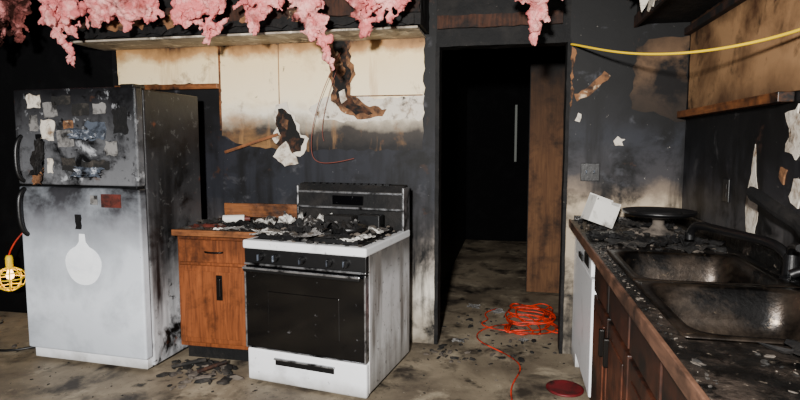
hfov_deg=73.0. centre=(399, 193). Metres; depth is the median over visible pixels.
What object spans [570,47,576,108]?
paint
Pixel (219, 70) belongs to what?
joint
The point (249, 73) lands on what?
paint
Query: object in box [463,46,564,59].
ceiling
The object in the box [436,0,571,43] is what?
header
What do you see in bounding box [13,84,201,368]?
refrigerator
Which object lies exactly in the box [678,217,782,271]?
backsplash
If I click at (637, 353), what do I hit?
kitchen cabinet
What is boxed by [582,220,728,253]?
debris
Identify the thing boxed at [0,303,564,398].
debris
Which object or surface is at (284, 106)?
torn paper edge
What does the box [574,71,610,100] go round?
paint
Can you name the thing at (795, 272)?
sprayer
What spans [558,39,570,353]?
trim
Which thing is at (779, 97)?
rail
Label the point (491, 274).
floor
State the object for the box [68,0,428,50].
soffit
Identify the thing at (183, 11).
insulation
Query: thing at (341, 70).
flap
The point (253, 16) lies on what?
insulation
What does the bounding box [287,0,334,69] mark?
insulation
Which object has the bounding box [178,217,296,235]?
countertop
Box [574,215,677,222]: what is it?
backsplash
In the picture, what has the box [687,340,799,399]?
debris
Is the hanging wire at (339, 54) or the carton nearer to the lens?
the carton
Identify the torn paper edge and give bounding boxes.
[272,102,308,156]
[329,41,385,119]
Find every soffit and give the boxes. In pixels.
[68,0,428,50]
[637,0,721,23]
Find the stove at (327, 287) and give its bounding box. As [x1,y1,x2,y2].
[242,182,409,398]
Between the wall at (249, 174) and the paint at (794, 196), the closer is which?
the paint at (794, 196)
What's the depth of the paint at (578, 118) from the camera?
3.47 m
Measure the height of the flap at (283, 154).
0.180 m
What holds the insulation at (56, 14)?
attached to the ceiling
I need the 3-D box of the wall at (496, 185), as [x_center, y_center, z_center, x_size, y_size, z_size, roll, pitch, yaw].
[1.708,-0.606,7.742,1.700,2.600,0.100,1,5,12]
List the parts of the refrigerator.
handle, handle, freezer door, door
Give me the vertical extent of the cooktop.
0.049 m
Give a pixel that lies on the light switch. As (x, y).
(589, 171)
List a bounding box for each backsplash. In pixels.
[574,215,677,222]
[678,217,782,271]
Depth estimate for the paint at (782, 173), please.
2.13 m
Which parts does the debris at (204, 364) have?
rubble doorway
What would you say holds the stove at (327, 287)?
on the floor
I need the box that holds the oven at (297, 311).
[246,264,364,362]
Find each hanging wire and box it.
[311,54,353,162]
[322,64,338,140]
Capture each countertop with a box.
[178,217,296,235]
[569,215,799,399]
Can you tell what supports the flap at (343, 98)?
attached to the wall at (249, 174)
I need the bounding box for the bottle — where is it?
[223,215,249,222]
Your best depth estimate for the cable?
3.67 m
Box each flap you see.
[273,141,298,165]
[282,116,287,129]
[335,52,345,76]
[339,89,346,103]
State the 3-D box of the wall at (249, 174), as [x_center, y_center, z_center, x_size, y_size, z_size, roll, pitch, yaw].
[-0.082,-0.245,3.791,4.300,2.600,0.170,1,5,12]
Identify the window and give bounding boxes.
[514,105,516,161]
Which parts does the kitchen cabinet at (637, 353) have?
filler panel, door pull, door, drawer, door pull, door, drawer, door, drawer, drawer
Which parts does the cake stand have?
plate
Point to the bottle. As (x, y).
(226, 218)
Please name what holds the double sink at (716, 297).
in the kitchen cabinet at (637, 353)
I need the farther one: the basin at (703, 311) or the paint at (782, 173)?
the paint at (782, 173)
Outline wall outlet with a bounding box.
[722,178,729,202]
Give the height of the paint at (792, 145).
0.210 m
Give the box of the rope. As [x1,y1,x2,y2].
[571,28,799,54]
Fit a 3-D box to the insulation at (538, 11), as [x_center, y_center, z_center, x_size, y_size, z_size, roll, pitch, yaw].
[0.736,-1.146,2.920,0.306,0.686,0.114,0,5,3]
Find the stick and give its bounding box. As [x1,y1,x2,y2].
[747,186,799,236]
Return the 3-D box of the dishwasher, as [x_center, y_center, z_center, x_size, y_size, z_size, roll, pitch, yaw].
[1.326,0.700,2.978,0.657,0.865,0.670,1,5,12]
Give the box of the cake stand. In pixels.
[622,206,697,235]
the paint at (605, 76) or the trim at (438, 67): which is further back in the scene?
the trim at (438, 67)
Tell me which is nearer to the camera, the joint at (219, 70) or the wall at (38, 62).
the joint at (219, 70)
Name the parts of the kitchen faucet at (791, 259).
spout, plate, lever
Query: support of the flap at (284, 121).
attached to the wall at (249, 174)
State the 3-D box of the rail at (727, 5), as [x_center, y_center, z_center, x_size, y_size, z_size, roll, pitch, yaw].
[1.613,-0.924,2.647,0.039,0.040,1.300,1,5,12]
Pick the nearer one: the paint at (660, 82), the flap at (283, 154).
the paint at (660, 82)
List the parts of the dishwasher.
latch handle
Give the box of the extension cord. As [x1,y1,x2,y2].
[476,303,557,399]
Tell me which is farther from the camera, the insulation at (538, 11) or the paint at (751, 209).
the insulation at (538, 11)
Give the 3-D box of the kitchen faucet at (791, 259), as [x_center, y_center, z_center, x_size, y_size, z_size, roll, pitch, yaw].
[1.375,0.217,2.137,0.142,0.163,0.706,0,5,-1]
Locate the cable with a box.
[0,346,35,351]
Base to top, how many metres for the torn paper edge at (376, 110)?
0.541 m
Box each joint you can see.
[218,46,221,129]
[277,44,279,103]
[355,94,422,96]
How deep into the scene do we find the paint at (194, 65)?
4.03 m
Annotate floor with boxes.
[0,240,589,399]
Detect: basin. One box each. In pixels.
[607,250,799,287]
[634,280,799,345]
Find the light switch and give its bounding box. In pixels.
[580,163,599,180]
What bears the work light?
attached to the wall at (38, 62)
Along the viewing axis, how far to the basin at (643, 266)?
2.38 m
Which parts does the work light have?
socket handle, bulb, hanging cord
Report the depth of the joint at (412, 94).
3.71 m
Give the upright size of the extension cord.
0.044 m
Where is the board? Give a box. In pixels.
[224,133,278,153]
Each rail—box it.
[677,91,794,117]
[684,0,745,34]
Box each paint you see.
[116,46,218,84]
[220,38,424,151]
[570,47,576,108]
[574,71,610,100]
[575,113,580,121]
[614,136,624,145]
[629,35,689,121]
[745,144,757,232]
[778,167,787,184]
[785,104,799,159]
[788,179,799,208]
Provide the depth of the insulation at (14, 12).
3.59 m
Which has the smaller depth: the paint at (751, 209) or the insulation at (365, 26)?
the paint at (751, 209)
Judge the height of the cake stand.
0.135 m
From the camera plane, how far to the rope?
2.40 m
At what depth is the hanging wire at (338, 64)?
3.77 m
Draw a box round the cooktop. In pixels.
[243,230,409,256]
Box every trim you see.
[434,45,441,343]
[436,38,571,49]
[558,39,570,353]
[634,0,665,27]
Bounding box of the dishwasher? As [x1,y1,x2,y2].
[574,238,595,399]
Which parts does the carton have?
panel, panel, panel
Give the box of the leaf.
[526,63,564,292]
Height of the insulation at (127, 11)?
0.537 m
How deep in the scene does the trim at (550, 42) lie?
3.56 m
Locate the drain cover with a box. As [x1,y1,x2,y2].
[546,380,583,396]
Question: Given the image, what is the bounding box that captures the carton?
[581,192,620,228]
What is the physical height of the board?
0.150 m
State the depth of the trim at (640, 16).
3.09 m
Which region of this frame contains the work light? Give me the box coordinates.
[0,233,25,291]
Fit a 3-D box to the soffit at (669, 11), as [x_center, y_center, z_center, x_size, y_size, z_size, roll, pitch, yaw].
[1.297,-1.160,2.120,0.454,0.474,2.466,1,5,12]
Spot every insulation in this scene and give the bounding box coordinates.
[0,0,31,46]
[38,0,89,67]
[84,0,164,32]
[170,0,227,44]
[233,0,284,35]
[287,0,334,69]
[347,0,410,38]
[515,0,562,45]
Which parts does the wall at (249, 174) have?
cabinet rail, protected panel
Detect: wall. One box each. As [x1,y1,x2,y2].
[0,0,112,312]
[112,0,689,353]
[440,50,466,289]
[465,57,564,241]
[682,0,799,254]
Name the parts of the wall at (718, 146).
tan paint panel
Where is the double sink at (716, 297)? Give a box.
[607,250,799,345]
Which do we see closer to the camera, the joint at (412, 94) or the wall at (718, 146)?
the wall at (718, 146)
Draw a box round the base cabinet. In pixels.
[171,203,296,360]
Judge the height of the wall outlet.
0.116 m
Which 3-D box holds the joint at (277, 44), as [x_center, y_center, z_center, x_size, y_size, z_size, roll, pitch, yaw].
[-0.865,-0.819,3.862,0.007,0.490,0.005,1,5,12]
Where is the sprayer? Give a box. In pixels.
[788,267,799,278]
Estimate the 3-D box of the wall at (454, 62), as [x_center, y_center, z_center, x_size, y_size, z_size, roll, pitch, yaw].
[0.508,-0.438,5.898,0.100,2.600,4.213,1,5,12]
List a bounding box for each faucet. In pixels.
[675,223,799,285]
[684,222,799,281]
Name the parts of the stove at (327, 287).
door trim, knob, knob, door handle trim, knob, door handle, panel trim, door trim, control panel, storage drawer, knob, knob, clock panel, backguard trim, backguard trim, door trim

